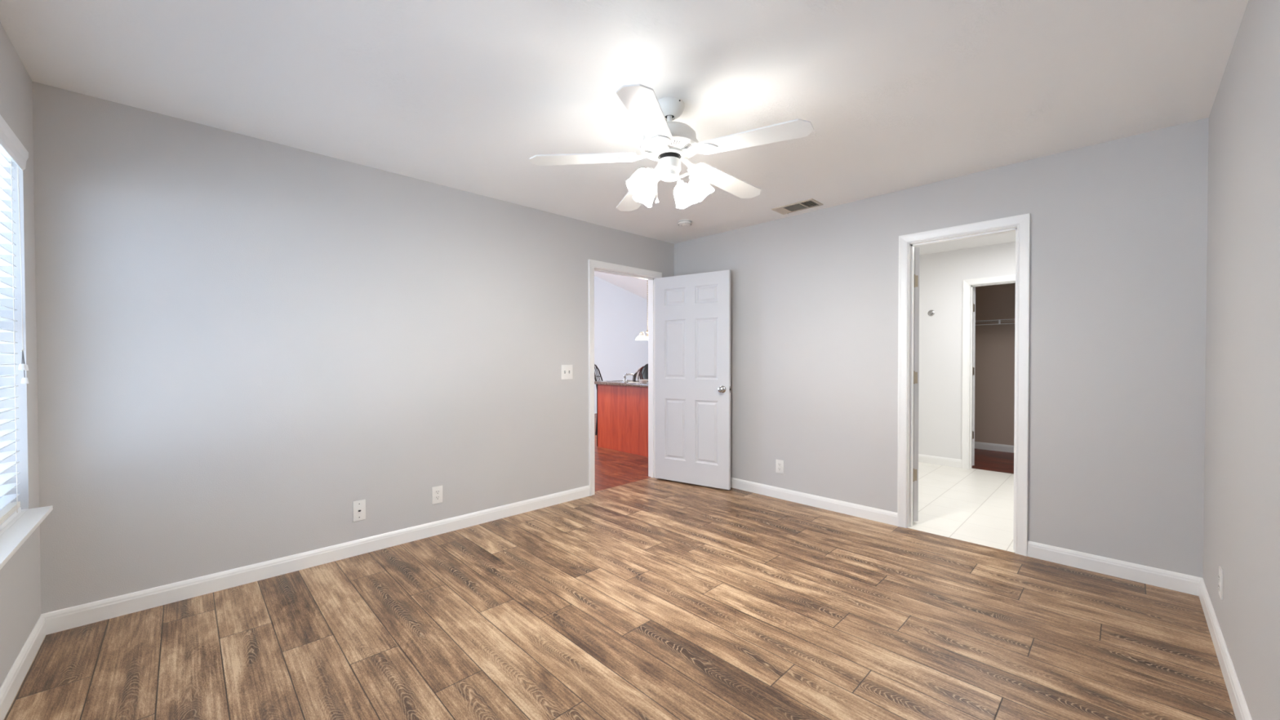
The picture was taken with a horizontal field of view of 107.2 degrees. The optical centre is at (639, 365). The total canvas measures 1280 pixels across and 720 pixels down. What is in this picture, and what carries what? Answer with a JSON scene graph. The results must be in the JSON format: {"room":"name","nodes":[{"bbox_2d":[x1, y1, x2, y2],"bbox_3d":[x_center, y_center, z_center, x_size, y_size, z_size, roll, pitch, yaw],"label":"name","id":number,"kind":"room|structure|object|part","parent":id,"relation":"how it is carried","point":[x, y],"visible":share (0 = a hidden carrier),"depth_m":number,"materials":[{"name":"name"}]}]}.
{"room":"empty bedroom","nodes":[
{"label":"empty bedroom","id":0,"kind":"room"},
{"bbox_2d":[0,22,40,687],"bbox_3d":[-1.452,-0.008,0.724,0.155,2.440,3.623,-1,1,-44],"label":"wall","id":1,"kind":"structure","parent":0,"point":[20,576],"depth_m":1.92,"materials":[{"name":"paint"}]},
{"bbox_2d":[0,114,29,530],"bbox_3d":[-1.474,-0.129,0.821,0.082,1.459,3.040,-1,1,-44],"label":"window blind","id":2,"kind":"object","parent":1,"relation":"attached to","point":[11,149],"visible":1,"depth_m":1.82,"materials":[{"name":"white plastic"}]},
{"bbox_3d":[-2.450,-0.117,1.812,0.060,1.387,0.002,-1,1,-44],"label":"ladder cord","id":3,"kind":"part","parent":2,"relation":"part of","materials":[{"name":"white plastic"}]},
{"bbox_3d":[-1.466,0.591,0.806,0.052,0.020,2.981,-1,1,-44],"label":"rail","id":4,"kind":"part","parent":2,"relation":"part of","materials":[{"name":"white plastic"}]},
{"bbox_3d":[-2.488,-0.433,1.895,0.009,0.758,0.035,-1,1,-44],"label":"lift cord","id":5,"kind":"part","parent":2,"relation":"part of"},
{"bbox_2d":[0,615,45,719],"bbox_3d":[-1.390,1.165,0.797,0.014,0.094,3.595,-1,1,-44],"label":"baseboard","id":6,"kind":"structure","parent":1,"relation":"attached to","point":[13,681],"depth_m":1.78,"materials":[{"name":"white wood"}]},
{"bbox_2d":[0,506,53,569],"bbox_3d":[-1.457,0.611,0.820,0.169,0.018,3.091,-1,1,-44],"label":"window sill","id":7,"kind":"structure","parent":1,"relation":"attached to","point":[15,534],"depth_m":1.70,"materials":[{"name":"white wood"}]},
{"bbox_2d":[31,81,674,613],"bbox_3d":[-1.188,-0.042,3.584,4.436,2.440,0.115,-1,1,-44],"label":"wall","id":8,"kind":"structure","parent":0,"point":[243,341],"depth_m":2.64,"materials":[{"name":"paint"}]},
{"bbox_2d":[40,484,590,635],"bbox_3d":[-1.552,1.137,3.153,3.062,0.094,0.014,-1,1,-44],"label":"baseboard","id":9,"kind":"structure","parent":8,"relation":"attached to","point":[68,618],"depth_m":2.65,"materials":[{"name":"white wood"}]},
{"bbox_2d":[352,499,365,521],"bbox_3d":[-1.758,0.911,2.955,0.070,0.126,0.009,-1,1,-44],"label":"phone jack","id":10,"kind":"object","parent":8,"relation":"attached to","point":[359,506],"visible":1,"depth_m":2.95,"materials":[{"name":"white plastic"}]},
{"bbox_2d":[431,485,442,504],"bbox_3d":[-1.413,0.905,3.290,0.073,0.118,0.008,-1,1,-44],"label":"electrical outlet","id":11,"kind":"object","parent":8,"relation":"attached to","point":[437,491],"visible":1,"depth_m":3.29,"materials":[{"name":"white plastic"}]},
{"bbox_2d":[560,364,573,379],"bbox_3d":[-0.622,0.060,4.041,0.118,0.124,0.018,-1,1,-44],"label":"light switch","id":12,"kind":"object","parent":8,"relation":"attached to","point":[566,371],"visible":1,"depth_m":4.04,"materials":[{"name":"white plastic"}]},
{"bbox_2d":[588,259,662,496],"bbox_3d":[-0.162,0.110,4.580,0.939,2.110,0.152,-1,1,-44],"label":"door frame","id":13,"kind":"structure","parent":8,"relation":"attached to","point":[593,265],"depth_m":4.42,"materials":[{"name":"white wood"}]},
{"bbox_2d":[654,270,730,489],"bbox_3d":[0.496,0.137,4.571,0.824,2.022,0.153,0,1,34],"label":"door","id":14,"kind":"structure","parent":8,"relation":"in","point":[693,311],"depth_m":4.54,"materials":[{"name":"white wood"}]},
{"bbox_3d":[0.750,0.225,4.343,0.064,0.064,0.059,0,1,34],"label":"knob","id":15,"kind":"part","parent":14,"relation":"part of","materials":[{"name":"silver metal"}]},
{"bbox_2d":[4,477,1235,719],"bbox_3d":[0.094,1.192,2.278,4.206,0.001,3.683,-1,1,-44],"label":"floor","id":16,"kind":"structure","parent":0,"point":[651,598],"depth_m":2.11,"materials":[{"name":"brown wood"}]},
{"bbox_2d":[594,275,648,413],"bbox_3d":[-2.011,-1.142,9.739,9.200,4.495,0.115,-1,1,-44],"label":"wall","id":17,"kind":"structure","parent":0,"point":[620,315],"depth_m":11.10,"materials":[{"name":"paint"}]},
{"bbox_2d":[594,271,648,299],"bbox_3d":[-0.273,-2.339,7.929,9.430,2.316,5.115,-1,1,-44],"label":"ceiling","id":18,"kind":"structure","parent":0,"point":[638,286],"depth_m":10.72,"materials":[{"name":"paint"}]},
{"bbox_2d":[635,280,648,340],"bbox_3d":[0.117,-1.336,7.796,0.415,1.839,0.425,-1,1,-44],"label":"chandelier","id":19,"kind":"object","parent":18,"relation":"hanging from","point":[641,336],"visible":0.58,"depth_m":7.80,"materials":[{"name":"silver metal"}]},
{"bbox_3d":[0.022,-0.452,7.708,0.133,0.062,0.133,0,1,-22],"label":"lamp shade","id":20,"kind":"part","parent":19,"relation":"part of","materials":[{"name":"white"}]},
{"bbox_3d":[0.124,-1.412,7.805,0.014,1.644,0.014,0,1,1],"label":"chain","id":21,"kind":"part","parent":19,"relation":"part of","materials":[{"name":"silver metal"}]},
{"bbox_2d":[594,413,650,491],"bbox_3d":[-0.099,1.121,8.235,10.021,0.001,5.140,-1,1,-44],"label":"floor","id":22,"kind":"structure","parent":0,"point":[613,468],"depth_m":5.33,"materials":[{"name":"red laminate"}]},
{"bbox_2d":[594,364,603,435],"bbox_3d":[-0.513,0.552,7.773,0.543,1.152,0.444,0,1,11],"label":"dining chair","id":23,"kind":"object","parent":22,"relation":"on","point":[597,367],"visible":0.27,"depth_m":7.80,"materials":[{"name":"black metal"}]},
{"bbox_3d":[-0.705,0.222,7.806,0.153,0.493,0.404,0,1,11],"label":"backrest","id":24,"kind":"part","parent":23,"relation":"part of","materials":[{"name":"brown metal"}]},
{"bbox_2d":[594,379,648,457],"bbox_3d":[0.191,0.688,6.212,0.702,0.913,1.718,-1,1,-44],"label":"base cabinet","id":25,"kind":"object","parent":22,"relation":"on","point":[622,407],"visible":0.24,"depth_m":6.22,"materials":[{"name":"brown wood"}]},
{"bbox_3d":[-0.382,0.700,6.820,0.610,0.876,0.012,-1,1,-44],"label":"panel","id":26,"kind":"part","parent":25,"relation":"part of","materials":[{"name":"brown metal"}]},
{"bbox_2d":[594,379,648,386],"bbox_3d":[0.190,0.250,6.206,0.702,0.036,1.718,-1,1,-44],"label":"countertop","id":27,"kind":"structure","parent":25,"relation":"on","point":[610,383],"depth_m":6.18,"materials":[{"name":"stone"}]},
{"bbox_2d":[606,379,637,382],"bbox_3d":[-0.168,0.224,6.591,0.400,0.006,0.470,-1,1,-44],"label":"sink","id":28,"kind":"object","parent":27,"relation":"in","point":[627,380],"visible":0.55,"depth_m":6.67,"materials":[{"name":"silver metal"}]},
{"bbox_2d":[622,373,633,382],"bbox_3d":[-0.153,0.168,6.336,0.180,0.125,0.061,-1,1,-44],"label":"faucet","id":29,"kind":"object","parent":27,"relation":"on","point":[625,374],"visible":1,"depth_m":6.28,"materials":[{"name":"silver metal"}]},
{"bbox_2d":[628,367,648,383],"bbox_3d":[0.103,0.125,6.206,0.325,0.212,0.420,-1,1,-44],"label":"dish rack","id":30,"kind":"object","parent":27,"relation":"on","point":[635,374],"visible":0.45,"depth_m":6.18,"materials":[{"name":"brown metal"}]},
{"bbox_2d":[636,367,640,379],"bbox_3d":[0.017,0.125,6.284,0.190,0.190,0.017,-1,1,-44],"label":"plate","id":31,"kind":"object","parent":30,"relation":"in","point":[637,373],"visible":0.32,"depth_m":6.24,"materials":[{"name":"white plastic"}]},
{"bbox_2d":[639,365,644,379],"bbox_3d":[0.059,0.116,6.241,0.210,0.210,0.017,-1,1,-44],"label":"plate","id":32,"kind":"object","parent":30,"relation":"in","point":[642,367],"visible":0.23,"depth_m":6.20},
{"bbox_2d":[641,364,648,382],"bbox_3d":[0.107,0.101,6.191,0.240,0.240,0.017,-1,1,-44],"label":"plate","id":33,"kind":"object","parent":30,"relation":"in","point":[645,376],"visible":0.45,"depth_m":6.16,"materials":[{"name":"black ceramic"}]},
{"bbox_2d":[638,379,648,383],"bbox_3d":[0.044,0.209,5.913,0.132,0.052,0.132,-1,1,-44],"label":"bowl","id":34,"kind":"object","parent":27,"relation":"on","point":[642,381],"visible":0.88,"depth_m":5.87,"materials":[{"name":"white ceramic"}]},
{"bbox_2d":[0,0,1248,255],"bbox_3d":[0.994,-1.310,3.083,6.976,0.100,3.853,-1,1,-44],"label":"ceiling","id":35,"kind":"structure","parent":0,"point":[895,95],"depth_m":2.06,"materials":[{"name":"paint"}]},
{"bbox_2d":[529,84,813,211],"bbox_3d":[0.182,-1.012,2.282,1.244,0.474,1.268,-1,1,-44],"label":"ceiling fan","id":36,"kind":"object","parent":35,"relation":"hanging from","point":[668,143],"visible":1,"depth_m":2.20,"materials":[{"name":"white wood"}]},
{"bbox_3d":[-0.270,-0.983,2.247,0.497,0.006,0.136,-3,5,-3],"label":"blade","id":37,"kind":"part","parent":36,"relation":"part of","materials":[{"name":"white wood"}]},
{"bbox_3d":[-0.004,-0.972,2.652,0.136,0.006,0.497,-5,-5,-21],"label":"blade","id":38,"kind":"part","parent":36,"relation":"part of","materials":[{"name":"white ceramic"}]},
{"bbox_3d":[-0.006,-0.853,2.207,0.126,0.131,0.111,-1,1,-44],"label":"lamp shade","id":39,"kind":"part","parent":36,"relation":"part of","materials":[{"name":"white glass"}]},
{"bbox_3d":[0.022,-0.855,2.375,0.109,0.131,0.129,-1,1,-44],"label":"lamp shade","id":40,"kind":"part","parent":36,"relation":"part of","materials":[{"name":"white glass"}]},
{"bbox_3d":[0.035,-0.981,1.869,0.136,0.006,0.497,5,5,15],"label":"blade","id":41,"kind":"part","parent":36,"relation":"part of","materials":[{"name":"white wood"}]},
{"bbox_3d":[0.033,-1.004,2.262,0.098,0.025,0.044,-3,5,-3],"label":"iron arm","id":42,"kind":"part","parent":36,"relation":"part of","materials":[{"name":"white metal"}]},
{"bbox_3d":[0.054,-0.908,2.236,0.107,0.053,0.048,-1,1,-36],"label":"lamp arm","id":43,"kind":"part","parent":36,"relation":"part of","materials":[{"name":"white metal"}]},
{"bbox_3d":[0.071,-0.909,2.329,0.048,0.054,0.108,-1,1,-44],"label":"lamp arm","id":44,"kind":"part","parent":36,"relation":"part of","materials":[{"name":"white metal"}]},
{"bbox_3d":[0.114,-1.003,2.163,0.044,0.025,0.098,5,5,15],"label":"iron arm","id":45,"kind":"part","parent":36,"relation":"part of","materials":[{"name":"white metal"}]},
{"bbox_3d":[0.187,-0.909,2.353,0.107,0.054,0.051,-1,1,-44],"label":"lamp arm","id":46,"kind":"part","parent":36,"relation":"part of","materials":[{"name":"white metal"}]},
{"bbox_3d":[0.223,-0.856,2.409,0.127,0.131,0.108,-1,1,-44],"label":"lamp shade","id":47,"kind":"part","parent":36,"relation":"part of","materials":[{"name":"white glass"}]},
{"bbox_3d":[0.236,-0.908,2.280,0.107,0.053,0.048,0,1,-22],"label":"lamp arm","id":48,"kind":"part","parent":36,"relation":"part of","materials":[{"name":"white metal"}]},
{"bbox_3d":[0.227,-1.007,2.337,0.098,0.025,0.044,6,-8,-39],"label":"iron arm","id":49,"kind":"part","parent":36,"relation":"part of","materials":[{"name":"white metal"}]},
{"bbox_3d":[0.234,-1.004,2.209,0.098,0.025,0.044,4,-2,33],"label":"iron arm","id":50,"kind":"part","parent":36,"relation":"part of","materials":[{"name":"white metal"}]},
{"bbox_3d":[0.302,-0.855,2.297,0.122,0.131,0.116,-1,1,-44],"label":"lamp shade","id":51,"kind":"part","parent":36,"relation":"part of","materials":[{"name":"white glass"}]},
{"bbox_3d":[0.463,-0.981,2.527,0.497,0.006,0.136,6,-8,-39],"label":"blade","id":52,"kind":"part","parent":36,"relation":"part of","materials":[{"name":"white wood"}]},
{"bbox_3d":[0.488,-0.982,2.043,0.497,0.006,0.136,4,-2,33],"label":"blade","id":53,"kind":"part","parent":36,"relation":"part of","materials":[{"name":"white wood"}]},
{"bbox_2d":[677,219,692,226],"bbox_3d":[0.398,-1.254,4.184,0.126,0.035,0.126,-1,1,-44],"label":"smoke detector","id":54,"kind":"object","parent":35,"relation":"attached to","point":[685,223],"visible":1,"depth_m":4.15,"materials":[{"name":"white plastic"}]},
{"bbox_2d":[771,198,823,214],"bbox_3d":[1.256,-1.261,3.775,0.192,0.014,0.346,-1,1,-44],"label":"ceiling vent","id":55,"kind":"object","parent":35,"relation":"in","point":[809,203],"visible":1,"depth_m":3.76,"materials":[{"name":"beige metal"}]},
{"bbox_2d":[674,117,1208,577],"bbox_3d":[1.664,-0.049,3.746,0.115,2.440,3.623,-1,1,-44],"label":"wall","id":56,"kind":"structure","parent":0,"point":[1117,284],"depth_m":2.83,"materials":[{"name":"paint"}]},
{"bbox_2d":[775,459,783,474],"bbox_3d":[1.222,0.889,4.127,0.008,0.118,0.073,-1,1,-44],"label":"electrical outlet","id":57,"kind":"object","parent":56,"relation":"attached to","point":[779,464],"visible":1,"depth_m":4.12,"materials":[{"name":"white plastic"}]},
{"bbox_2d":[730,477,897,525],"bbox_3d":[1.120,1.120,4.230,0.014,0.094,2.188,-1,1,-44],"label":"baseboard","id":58,"kind":"structure","parent":56,"relation":"attached to","point":[886,517],"depth_m":3.86,"materials":[{"name":"white wood"}]},
{"bbox_2d":[912,247,919,521],"bbox_3d":[2.009,0.143,3.780,0.153,2.022,0.623,0,1,-6],"label":"door","id":59,"kind":"structure","parent":56,"relation":"in","point":[916,318],"depth_m":3.48,"materials":[{"name":"white wood"}]},
{"bbox_2d":[897,213,1030,556],"bbox_3d":[2.183,0.122,3.213,0.152,2.110,0.737,-1,1,-44],"label":"door frame","id":60,"kind":"structure","parent":56,"relation":"attached to","point":[1020,224],"depth_m":3.07,"materials":[{"name":"white wood"}]},
{"bbox_2d":[1026,540,1203,595],"bbox_3d":[2.638,1.136,2.665,0.014,0.094,0.698,-1,1,-44],"label":"baseboard","id":61,"kind":"structure","parent":56,"relation":"attached to","point":[1187,584],"depth_m":2.63,"materials":[{"name":"white wood"}]},
{"bbox_2d":[907,462,1014,552],"bbox_3d":[2.857,1.188,4.288,2.560,0.050,2.723,-1,1,-44],"label":"floor","id":62,"kind":"structure","parent":0,"point":[972,505],"depth_m":3.94,"materials":[{"name":"white tile"}]},
{"bbox_2d":[918,241,1015,459],"bbox_3d":[3.772,-0.069,5.163,0.115,2.440,2.723,-1,1,-44],"label":"wall","id":63,"kind":"structure","parent":0,"point":[942,275],"depth_m":5.38,"materials":[{"name":"paint"}]},
{"bbox_2d":[928,310,934,315],"bbox_3d":[3.361,-0.603,5.456,0.058,0.070,0.070,-1,1,-44],"label":"robe hook","id":64,"kind":"object","parent":63,"relation":"attached to","point":[931,313],"visible":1,"depth_m":5.46,"materials":[{"name":"silver metal"}]},
{"bbox_2d":[918,453,961,467],"bbox_3d":[3.188,1.099,5.689,0.014,0.094,1.170,-1,1,-44],"label":"baseboard","id":65,"kind":"structure","parent":63,"relation":"attached to","point":[951,462],"depth_m":5.42,"materials":[{"name":"white wood"}]},
{"bbox_2d":[972,286,975,465],"bbox_3d":[3.671,0.119,5.595,0.153,2.022,0.621,0,1,-16],"label":"door","id":66,"kind":"structure","parent":63,"relation":"in","point":[974,287],"depth_m":5.31,"materials":[{"name":"white wood"}]},
{"bbox_2d":[961,274,1015,468],"bbox_3d":[3.895,0.104,5.026,0.134,2.096,0.751,-1,1,-44],"label":"door frame","id":67,"kind":"structure","parent":63,"relation":"attached to","point":[968,284],"depth_m":5.23,"materials":[{"name":"white wood"}]},
{"bbox_2d":[971,448,1013,474],"bbox_3d":[4.355,1.145,5.617,1.440,0.001,2.500,-1,1,-44],"label":"floor","id":68,"kind":"structure","parent":0,"point":[984,460],"depth_m":5.64,"materials":[{"name":"red laminate"}]},
{"bbox_2d":[974,283,1015,445],"bbox_3d":[4.904,-0.082,6.136,0.115,2.440,2.500,-1,1,-44],"label":"wall","id":69,"kind":"structure","parent":0,"point":[994,354],"depth_m":6.25,"materials":[{"name":"paint"}]},
{"bbox_2d":[974,441,1013,453],"bbox_3d":[4.859,1.091,6.105,0.014,0.094,2.500,-1,1,-44],"label":"baseboard","id":70,"kind":"structure","parent":69,"relation":"attached to","point":[984,446],"depth_m":6.26,"materials":[{"name":"white wood"}]},
{"bbox_2d":[975,319,1014,325],"bbox_3d":[4.750,-0.437,5.984,0.313,0.281,2.460,-1,1,-44],"label":"wire shelf","id":71,"kind":"object","parent":69,"relation":"attached to","point":[999,320],"visible":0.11,"depth_m":6.04,"materials":[{"name":"white metal"}]},
{"bbox_2d":[1203,0,1279,719],"bbox_3d":[1.414,-0.014,0.900,4.436,2.440,0.115,-1,1,-44],"label":"wall","id":72,"kind":"structure","parent":0,"point":[1242,517],"depth_m":1.59,"materials":[{"name":"paint"}]},
{"bbox_2d":[1217,565,1223,599],"bbox_3d":[2.398,0.900,1.949,0.073,0.118,0.008,-1,1,-44],"label":"electrical outlet","id":73,"kind":"object","parent":72,"relation":"attached to","point":[1220,571],"visible":1,"depth_m":1.93,"materials":[{"name":"white plastic"}]},
{"bbox_2d":[1198,578,1252,719],"bbox_3d":[1.366,1.158,0.956,4.192,0.094,0.014,-1,1,-44],"label":"baseboard","id":74,"kind":"structure","parent":72,"relation":"attached to","point":[1240,708],"depth_m":1.81,"materials":[{"name":"white wood"}]}
]}

